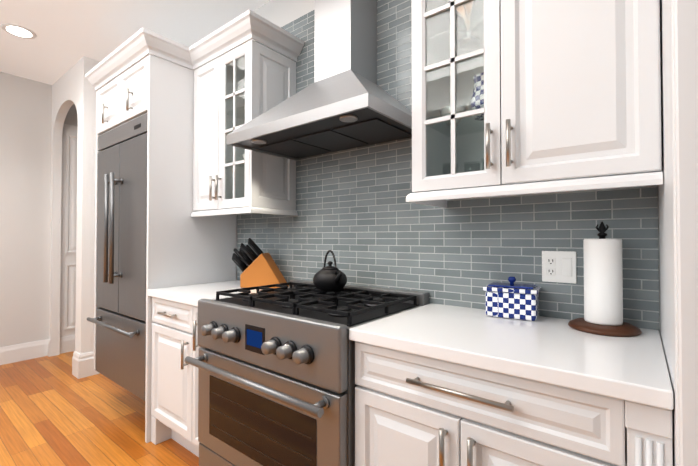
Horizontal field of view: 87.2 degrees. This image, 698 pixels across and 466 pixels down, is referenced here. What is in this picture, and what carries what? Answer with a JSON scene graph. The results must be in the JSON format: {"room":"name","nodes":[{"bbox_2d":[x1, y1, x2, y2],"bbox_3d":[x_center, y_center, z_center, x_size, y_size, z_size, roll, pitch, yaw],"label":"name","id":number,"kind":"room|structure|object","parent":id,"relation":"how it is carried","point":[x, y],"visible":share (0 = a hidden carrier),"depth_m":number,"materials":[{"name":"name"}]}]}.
{"room":"kitchen","nodes":[
{"label":"kitchen","id":0,"kind":"room"},
{"bbox_2d":[0,72,77,346],"bbox_3d":[-3.543,-0.148,3.487,0.150,2.850,5.050,-1,-1,38],"label":"wall","id":1,"kind":"structure","parent":0,"point":[25,150],"depth_m":3.71,"materials":[{"name":"white paint"}]},
{"bbox_2d":[0,335,74,364],"bbox_3d":[-3.733,1.186,3.076,0.036,0.170,4.100,-1,-1,38],"label":"baseboard","id":2,"kind":"structure","parent":1,"relation":"attached to","point":[21,352],"depth_m":3.72,"materials":[{"name":"white wood"}]},
{"bbox_2d":[60,124,77,336],"bbox_3d":[-2.777,0.058,4.308,0.032,2.460,1.007,-1,-1,38],"label":"door","id":3,"kind":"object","parent":1,"relation":"attached to","point":[68,237],"visible":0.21,"depth_m":3.96,"materials":[{"name":"white wood"}]},
{"bbox_2d":[49,56,93,355],"bbox_3d":[-2.733,-0.147,3.585,1.000,2.850,0.075,-1,-1,38],"label":"wall","id":4,"kind":"structure","parent":0,"point":[72,85],"depth_m":3.32,"materials":[{"name":"white paint"}]},
{"bbox_2d":[47,339,50,356],"bbox_3d":[-3.120,1.196,3.813,0.053,0.170,0.016,-1,-1,38],"label":"baseboard","id":5,"kind":"structure","parent":4,"relation":"attached to","point":[49,349],"depth_m":3.80,"materials":[{"name":"white wood"}]},
{"bbox_2d":[0,351,198,465],"bbox_3d":[-0.956,1.272,1.426,7.000,0.050,5.050,-1,-1,38],"label":"floor","id":6,"kind":"structure","parent":0,"point":[54,411],"depth_m":2.44,"materials":[{"name":"brown wood"}]},
{"bbox_2d":[87,113,147,400],"bbox_3d":[-1.396,0.265,2.701,0.848,2.000,0.691,-1,-1,38],"label":"fridge","id":7,"kind":"object","parent":6,"relation":"on","point":[119,320],"visible":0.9,"depth_m":2.42,"materials":[{"name":"grey metal"}]},
{"bbox_2d":[151,297,200,456],"bbox_3d":[-0.776,0.819,2.240,0.627,0.879,0.636,-1,-1,38],"label":"base cabinet","id":8,"kind":"object","parent":6,"relation":"on","point":[174,395],"visible":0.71,"depth_m":2.05,"materials":[{"name":"white paint"}]},
{"bbox_2d":[147,280,289,306],"bbox_3d":[-0.772,0.359,2.252,0.629,0.040,0.626,-1,-1,38],"label":"countertop","id":9,"kind":"structure","parent":8,"relation":"on","point":[192,295],"depth_m":2.11,"materials":[{"name":"white stone"}]},
{"bbox_2d":[232,238,288,287],"bbox_3d":[-0.569,0.185,2.306,0.366,0.307,0.115,0,-1,10],"label":"knife block","id":10,"kind":"object","parent":9,"relation":"on","point":[256,265],"visible":1,"depth_m":2.26,"materials":[{"name":"brown wood"}]},
{"bbox_2d":[85,9,303,442],"bbox_3d":[-1.123,0.037,2.490,1.607,2.450,0.690,-1,-1,38],"label":"surround","id":11,"kind":"object","parent":6,"relation":"on","point":[183,247],"visible":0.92,"depth_m":2.33,"materials":[{"name":"white paint"}]},
{"bbox_2d":[184,279,428,465],"bbox_3d":[-0.202,0.766,1.722,0.902,0.970,0.739,-1,-1,38],"label":"range","id":12,"kind":"object","parent":6,"relation":"on","point":[277,385],"visible":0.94,"depth_m":1.47,"materials":[{"name":"silver metal"}]},
{"bbox_2d":[313,250,346,291],"bbox_3d":[-0.082,0.189,1.853,0.213,0.205,0.175,-1,-1,38],"label":"teapot","id":13,"kind":"object","parent":12,"relation":"on","point":[329,278],"visible":1,"depth_m":1.80,"materials":[{"name":"black metal"}]},
{"bbox_2d":[355,341,672,465],"bbox_3d":[0.514,0.805,1.223,0.826,0.879,0.636,-1,-1,38],"label":"base cabinet","id":14,"kind":"object","parent":6,"relation":"on","point":[414,410],"visible":0.75,"depth_m":0.99,"materials":[{"name":"white paint"}]},
{"bbox_2d":[349,303,673,409],"bbox_3d":[0.518,0.344,1.234,0.828,0.040,0.626,-1,-1,38],"label":"countertop","id":15,"kind":"structure","parent":14,"relation":"on","point":[557,351],"depth_m":1.04,"materials":[{"name":"white stone"}]},
{"bbox_2d":[483,276,540,320],"bbox_3d":[0.639,0.248,1.437,0.192,0.156,0.132,-1,-1,32],"label":"canister","id":16,"kind":"object","parent":15,"relation":"on","point":[511,300],"visible":1,"depth_m":1.39,"materials":[{"name":"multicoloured ceramic"}]},
{"bbox_2d":[568,222,641,336],"bbox_3d":[0.856,0.142,1.236,0.204,0.363,0.204,-1,-1,38],"label":"paper towel holder","id":17,"kind":"object","parent":15,"relation":"on","point":[603,290],"visible":1,"depth_m":1.19,"materials":[{"name":"white paper"}]},
{"bbox_2d":[658,0,697,465],"bbox_3d":[1.063,0.013,0.758,0.620,2.450,0.704,-1,-1,38],"label":"wall","id":18,"kind":"structure","parent":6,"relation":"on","point":[678,228],"depth_m":0.70,"materials":[{"name":"white paint"}]},
{"bbox_2d":[91,60,126,351],"bbox_3d":[-1.832,-0.141,4.042,0.150,2.850,1.758,-1,-1,38],"label":"wall","id":19,"kind":"structure","parent":0,"point":[96,62],"depth_m":3.32,"materials":[{"name":"white paint"}]},
{"bbox_2d":[72,351,99,378],"bbox_3d":[-2.256,1.174,3.467,0.172,0.205,0.554,-1,-1,38],"label":"baseboard","id":20,"kind":"structure","parent":19,"relation":"attached to","point":[82,365],"depth_m":3.25,"materials":[{"name":"white wood"}]},
{"bbox_2d":[0,0,270,84],"bbox_3d":[-0.956,-1.627,1.467,7.000,0.050,5.050,-1,-1,38],"label":"ceiling","id":21,"kind":"structure","parent":0,"point":[69,33],"depth_m":2.80,"materials":[{"name":"white paint"}]},
{"bbox_2d":[1,23,36,38],"bbox_3d":[-2.585,-1.578,2.873,0.210,0.006,0.210,-1,-1,38],"label":"recessed light","id":22,"kind":"object","parent":21,"relation":"in","point":[18,31],"visible":1,"depth_m":2.86,"materials":[{"name":"white"}]},
{"bbox_2d":[182,0,659,311],"bbox_3d":[0.259,-0.170,1.953,5.720,2.850,0.150,-1,-1,38],"label":"wall","id":23,"kind":"structure","parent":0,"point":[280,13],"depth_m":2.42,"materials":[{"name":"white paint"}]},
{"bbox_2d":[191,40,297,216],"bbox_3d":[-0.691,-0.596,2.357,0.640,0.978,0.378,-1,-1,38],"label":"upper cabinet","id":24,"kind":"object","parent":23,"relation":"attached to","point":[228,180],"visible":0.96,"depth_m":2.23,"materials":[{"name":"white paint"}]},
{"bbox_2d":[226,0,411,160],"bbox_3d":[-0.129,-1.028,1.841,0.906,1.133,0.505,-1,-1,38],"label":"range hood","id":25,"kind":"object","parent":23,"relation":"attached to","point":[344,101],"visible":0.98,"depth_m":1.79,"materials":[{"name":"silver metal"}]},
{"bbox_2d":[237,0,659,331],"bbox_3d":[0.110,-0.485,1.973,2.370,1.760,0.008,-1,-1,38],"label":"tile backsplash","id":26,"kind":"structure","parent":23,"relation":"attached to","point":[363,220],"depth_m":1.79,"materials":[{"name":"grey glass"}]},
{"bbox_2d":[542,251,576,283],"bbox_3d":[0.804,0.130,1.405,0.116,0.120,0.009,-1,-1,38],"label":"electrical outlet","id":27,"kind":"object","parent":26,"relation":"attached to","point":[559,266],"visible":1,"depth_m":1.40,"materials":[{"name":"white plastic"}]},
{"bbox_2d":[406,0,662,207],"bbox_3d":[0.588,-0.663,1.329,0.814,1.082,0.410,-1,-1,38],"label":"upper cabinet","id":28,"kind":"object","parent":23,"relation":"attached to","point":[572,95],"visible":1,"depth_m":1.15,"materials":[{"name":"white paint"}]},
{"bbox_2d":[440,0,483,174],"bbox_3d":[0.476,-0.535,1.462,0.233,0.724,0.200,-1,-1,38],"label":"glassware","id":29,"kind":"object","parent":28,"relation":"in","point":[459,20],"depth_m":1.42,"materials":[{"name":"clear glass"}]}
]}

